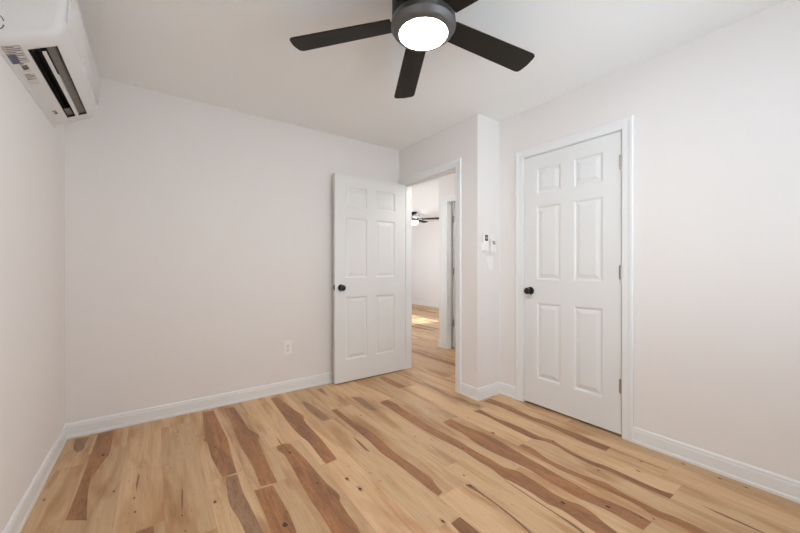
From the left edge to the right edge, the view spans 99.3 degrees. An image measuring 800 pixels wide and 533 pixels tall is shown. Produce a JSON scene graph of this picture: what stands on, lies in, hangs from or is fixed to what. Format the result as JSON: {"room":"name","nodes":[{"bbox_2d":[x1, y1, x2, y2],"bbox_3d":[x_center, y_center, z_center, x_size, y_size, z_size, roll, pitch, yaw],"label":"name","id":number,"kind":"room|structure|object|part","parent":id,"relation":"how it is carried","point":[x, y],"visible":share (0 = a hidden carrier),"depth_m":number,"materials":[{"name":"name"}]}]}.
{"room":"empty bedroom","nodes":[
{"label":"empty bedroom","id":0,"kind":"room"},
{"bbox_2d":[0,53,64,532],"bbox_3d":[-1.167,-0.090,0.692,0.120,2.450,3.990,0,0,-36],"label":"wall","id":1,"kind":"structure","parent":0,"point":[32,151],"depth_m":1.59,"materials":[{"name":"paint"}]},
{"bbox_2d":[3,424,67,532],"bbox_3d":[-1.113,1.085,0.731,0.015,0.100,3.750,0,0,-36],"label":"baseboard","id":2,"kind":"structure","parent":1,"relation":"attached to","point":[19,517],"depth_m":1.66,"materials":[{"name":"paint"}]},
{"bbox_2d":[0,0,99,127],"bbox_3d":[-1.693,-1.013,1.700,0.206,0.380,0.941,0,0,-36],"label":"air conditioner","id":3,"kind":"object","parent":1,"relation":"attached to","point":[45,43],"visible":1,"depth_m":1.49,"materials":[{"name":"plastic"}]},
{"bbox_2d":[2,45,28,62],"bbox_3d":[-1.533,-0.850,1.359,0.047,0.024,0.130,0,0,-36],"label":"print","id":4,"kind":"object","parent":3,"relation":"on","point":[11,53],"depth_m":1.35},
{"bbox_3d":[-1.780,-0.831,1.649,0.004,0.015,0.900,0,0,-36],"label":"mounting plate","id":5,"kind":"part","parent":3,"relation":"part of","materials":[{"name":"plastic"}]},
{"bbox_2d":[27,46,86,117],"bbox_3d":[-1.689,-0.921,1.684,0.116,0.103,0.766,0,0,-36],"label":"outlet","id":6,"kind":"object","parent":3,"relation":"attached to","point":[51,68],"depth_m":1.64,"materials":[{"name":"black plastic"}]},
{"bbox_3d":[-1.616,-1.097,1.755,0.016,0.195,0.908,0,0,-36],"label":"panel","id":7,"kind":"part","parent":3,"relation":"part of","materials":[{"name":"white plastic"}]},
{"bbox_2d":[65,77,398,423],"bbox_3d":[-1.098,-0.090,3.127,2.840,2.450,0.120,0,0,-36],"label":"wall","id":8,"kind":"structure","parent":0,"point":[199,235],"depth_m":2.66,"materials":[{"name":"paint"}]},
{"bbox_2d":[66,372,332,438],"bbox_3d":[-1.107,1.085,3.037,2.720,0.100,0.015,0,0,-36],"label":"baseboard","id":9,"kind":"structure","parent":8,"relation":"attached to","point":[115,421],"depth_m":2.64,"materials":[{"name":"paint"}]},
{"bbox_2d":[283,341,291,354],"bbox_3d":[-1.024,0.733,3.100,0.074,0.120,0.010,0,0,-36],"label":"power outlet","id":10,"kind":"object","parent":8,"relation":"attached to","point":[287,345],"visible":1,"depth_m":3.10,"materials":[{"name":"white plastic"}]},
{"bbox_2d":[333,173,403,383],"bbox_3d":[-0.301,0.108,3.515,0.840,2.030,0.153,0,0,-36],"label":"door","id":11,"kind":"structure","parent":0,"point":[368,214],"depth_m":3.48,"materials":[{"name":"paint"}]},
{"bbox_3d":[-0.555,0.198,3.276,0.065,0.065,0.062,0,0,-36],"label":"knob","id":12,"kind":"part","parent":11,"relation":"part of","materials":[{"name":"black metal"}]},
{"bbox_2d":[20,304,799,532],"bbox_3d":[0.166,1.135,4.885,6.986,0.002,9.066,0,0,-36],"label":"floor","id":13,"kind":"structure","parent":0,"point":[400,451],"depth_m":1.86,"materials":[{"name":"brown wood"}]},
{"bbox_2d":[412,220,438,303],"bbox_3d":[2.772,-0.090,7.302,0.120,2.450,8.370,0,0,-36],"label":"wall","id":14,"kind":"structure","parent":0,"point":[425,236],"depth_m":10.00,"materials":[{"name":"paint"}]},
{"bbox_2d":[412,301,438,307],"bbox_3d":[1.729,1.085,8.633,0.015,0.100,4.750,0,0,-36],"label":"baseboard","id":15,"kind":"structure","parent":14,"relation":"attached to","point":[413,302],"depth_m":9.98,"materials":[{"name":"paint"}]},
{"bbox_2d":[77,0,786,223],"bbox_3d":[0.162,-1.390,4.885,7.180,0.150,9.240,0,0,-36],"label":"ceiling","id":16,"kind":"structure","parent":0,"point":[238,55],"depth_m":2.12,"materials":[{"name":"paint"}]},
{"bbox_2d":[290,0,534,98],"bbox_3d":[0.142,-1.191,1.582,1.260,0.248,1.251,0,0,-36],"label":"ceiling fan","id":17,"kind":"object","parent":16,"relation":"hanging from","point":[420,26],"visible":1,"depth_m":1.65,"materials":[{"name":"black wood"}]},
{"bbox_3d":[-0.287,-1.135,1.668,0.509,0.030,0.134,-4,-1,11],"label":"blade","id":18,"kind":"part","parent":17,"relation":"part of","materials":[{"name":"black wood"}]},
{"bbox_3d":[0.058,-1.135,1.994,0.134,0.030,0.509,0,-4,-7],"label":"blade","id":19,"kind":"part","parent":17,"relation":"part of","materials":[{"name":"black wood"}]},
{"bbox_3d":[0.110,-1.085,1.593,0.219,0.035,0.219,0,0,-36],"label":"lamp shade","id":20,"kind":"part","parent":17,"relation":"part of","materials":[{"name":"white glass"}]},
{"bbox_3d":[0.387,-1.135,1.300,0.134,0.030,0.509,0,4,-43],"label":"blade","id":21,"kind":"part","parent":17,"relation":"part of","materials":[{"name":"black wood"}]},
{"bbox_3d":[0.474,-1.135,1.767,0.509,0.030,0.134,4,-2,-25],"label":"blade","id":22,"kind":"part","parent":17,"relation":"part of","materials":[{"name":"black wood"}]},
{"bbox_2d":[412,212,438,224],"bbox_3d":[0.295,-1.165,8.171,1.269,0.300,1.239,0,0,-36],"label":"ceiling fan","id":23,"kind":"object","parent":16,"relation":"hanging from","point":[415,218],"visible":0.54,"depth_m":8.06,"materials":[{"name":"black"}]},
{"bbox_3d":[0.743,-1.150,8.041,0.459,0.030,0.134,0,0,14],"label":"blade","id":24,"kind":"part","parent":23,"relation":"part of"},
{"bbox_2d":[399,113,486,387],"bbox_3d":[0.376,-0.090,3.408,0.120,2.450,1.148,0,0,-36],"label":"wall","id":25,"kind":"structure","parent":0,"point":[466,139],"depth_m":2.97,"materials":[{"name":"paint"}]},
{"bbox_2d":[398,157,461,393],"bbox_3d":[0.323,0.074,3.482,0.156,2.122,0.956,0,0,-36],"label":"door frame","id":26,"kind":"structure","parent":25,"relation":"attached to","point":[457,163],"depth_m":3.35,"materials":[{"name":"paint"}]},
{"bbox_2d":[460,382,477,400],"bbox_3d":[0.605,1.085,2.974,0.015,0.100,0.206,0,0,-36],"label":"baseboard","id":27,"kind":"structure","parent":25,"relation":"attached to","point":[469,391],"depth_m":2.97,"materials":[{"name":"paint"}]},
{"bbox_2d":[439,173,454,339],"bbox_3d":[1.247,-0.090,3.974,0.075,2.450,2.248,0,0,-36],"label":"wall","id":28,"kind":"structure","parent":0,"point":[446,183],"depth_m":4.84,"materials":[{"name":"paint"}]},
{"bbox_2d":[441,195,454,348],"bbox_3d":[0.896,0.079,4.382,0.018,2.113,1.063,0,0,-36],"label":"trim","id":29,"kind":"structure","parent":28,"relation":"attached to","point":[444,200],"depth_m":4.75,"materials":[{"name":"paint"}]},
{"bbox_2d":[452,202,454,347],"bbox_3d":[1.048,0.108,4.973,0.784,2.030,0.042,0,0,-36],"label":"door","id":30,"kind":"structure","parent":28,"relation":"in","point":[453,203],"depth_m":4.76,"materials":[{"name":"paint"}]},
{"bbox_2d":[487,117,498,384],"bbox_3d":[1.106,-0.090,3.301,0.940,2.450,0.120,0,0,-36],"label":"wall","id":31,"kind":"structure","parent":0,"point":[492,125],"depth_m":3.03,"materials":[{"name":"paint"}]},
{"bbox_2d":[482,233,488,250],"bbox_3d":[0.738,-0.216,2.940,0.060,0.152,0.035,0,0,-36],"label":"remote control","id":32,"kind":"object","parent":31,"relation":"attached to","point":[485,245],"visible":1,"depth_m":2.92,"materials":[{"name":"white plastic"}]},
{"bbox_2d":[478,382,499,400],"bbox_3d":[0.779,1.085,2.982,0.305,0.100,0.015,0,0,-36],"label":"baseboard","id":33,"kind":"structure","parent":31,"relation":"attached to","point":[493,389],"depth_m":2.98,"materials":[{"name":"paint"}]},
{"bbox_2d":[487,256,492,268],"bbox_3d":[0.797,-0.040,2.998,0.072,0.118,0.010,0,0,-36],"label":"light switch","id":34,"kind":"object","parent":31,"relation":"attached to","point":[489,258],"visible":1,"depth_m":2.99,"materials":[{"name":"white plastic"}]},
{"bbox_2d":[489,239,495,252],"bbox_3d":[0.817,-0.189,2.997,0.056,0.120,0.035,0,0,-36],"label":"remote control","id":35,"kind":"object","parent":31,"relation":"attached to","point":[492,248],"visible":1,"depth_m":2.98,"materials":[{"name":"white plastic"}]},
{"bbox_2d":[499,0,799,480],"bbox_3d":[1.743,-0.090,2.007,0.120,2.450,2.722,0,0,-36],"label":"wall","id":36,"kind":"structure","parent":0,"point":[716,114],"depth_m":1.91,"materials":[{"name":"paint"}]},
{"bbox_2d":[499,382,515,398],"bbox_3d":[0.947,1.085,2.997,0.015,0.100,0.186,0,0,-36],"label":"baseboard","id":37,"kind":"structure","parent":36,"relation":"attached to","point":[505,389],"depth_m":2.99,"materials":[{"name":"paint"}]},
{"bbox_2d":[524,131,621,433],"bbox_3d":[1.281,0.104,2.575,0.160,2.030,0.747,0,0,-36],"label":"door","id":38,"kind":"structure","parent":36,"relation":"in","point":[573,193],"depth_m":2.53,"materials":[{"name":"paint"}]},
{"bbox_3d":[1.057,0.194,2.803,0.062,0.065,0.065,0,0,-36],"label":"knob","id":39,"kind":"part","parent":38,"relation":"part of","materials":[{"name":"black metal"}]},
{"bbox_2d":[516,115,633,441],"bbox_3d":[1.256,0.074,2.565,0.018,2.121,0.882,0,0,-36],"label":"trim","id":40,"kind":"structure","parent":36,"relation":"attached to","point":[626,124],"depth_m":2.26,"materials":[{"name":"paint"}]},
{"bbox_2d":[633,427,799,503],"bbox_3d":[1.963,1.085,1.586,0.015,0.100,1.540,0,0,-36],"label":"baseboard","id":41,"kind":"structure","parent":36,"relation":"attached to","point":[782,486],"depth_m":1.86,"materials":[{"name":"paint"}]}
]}

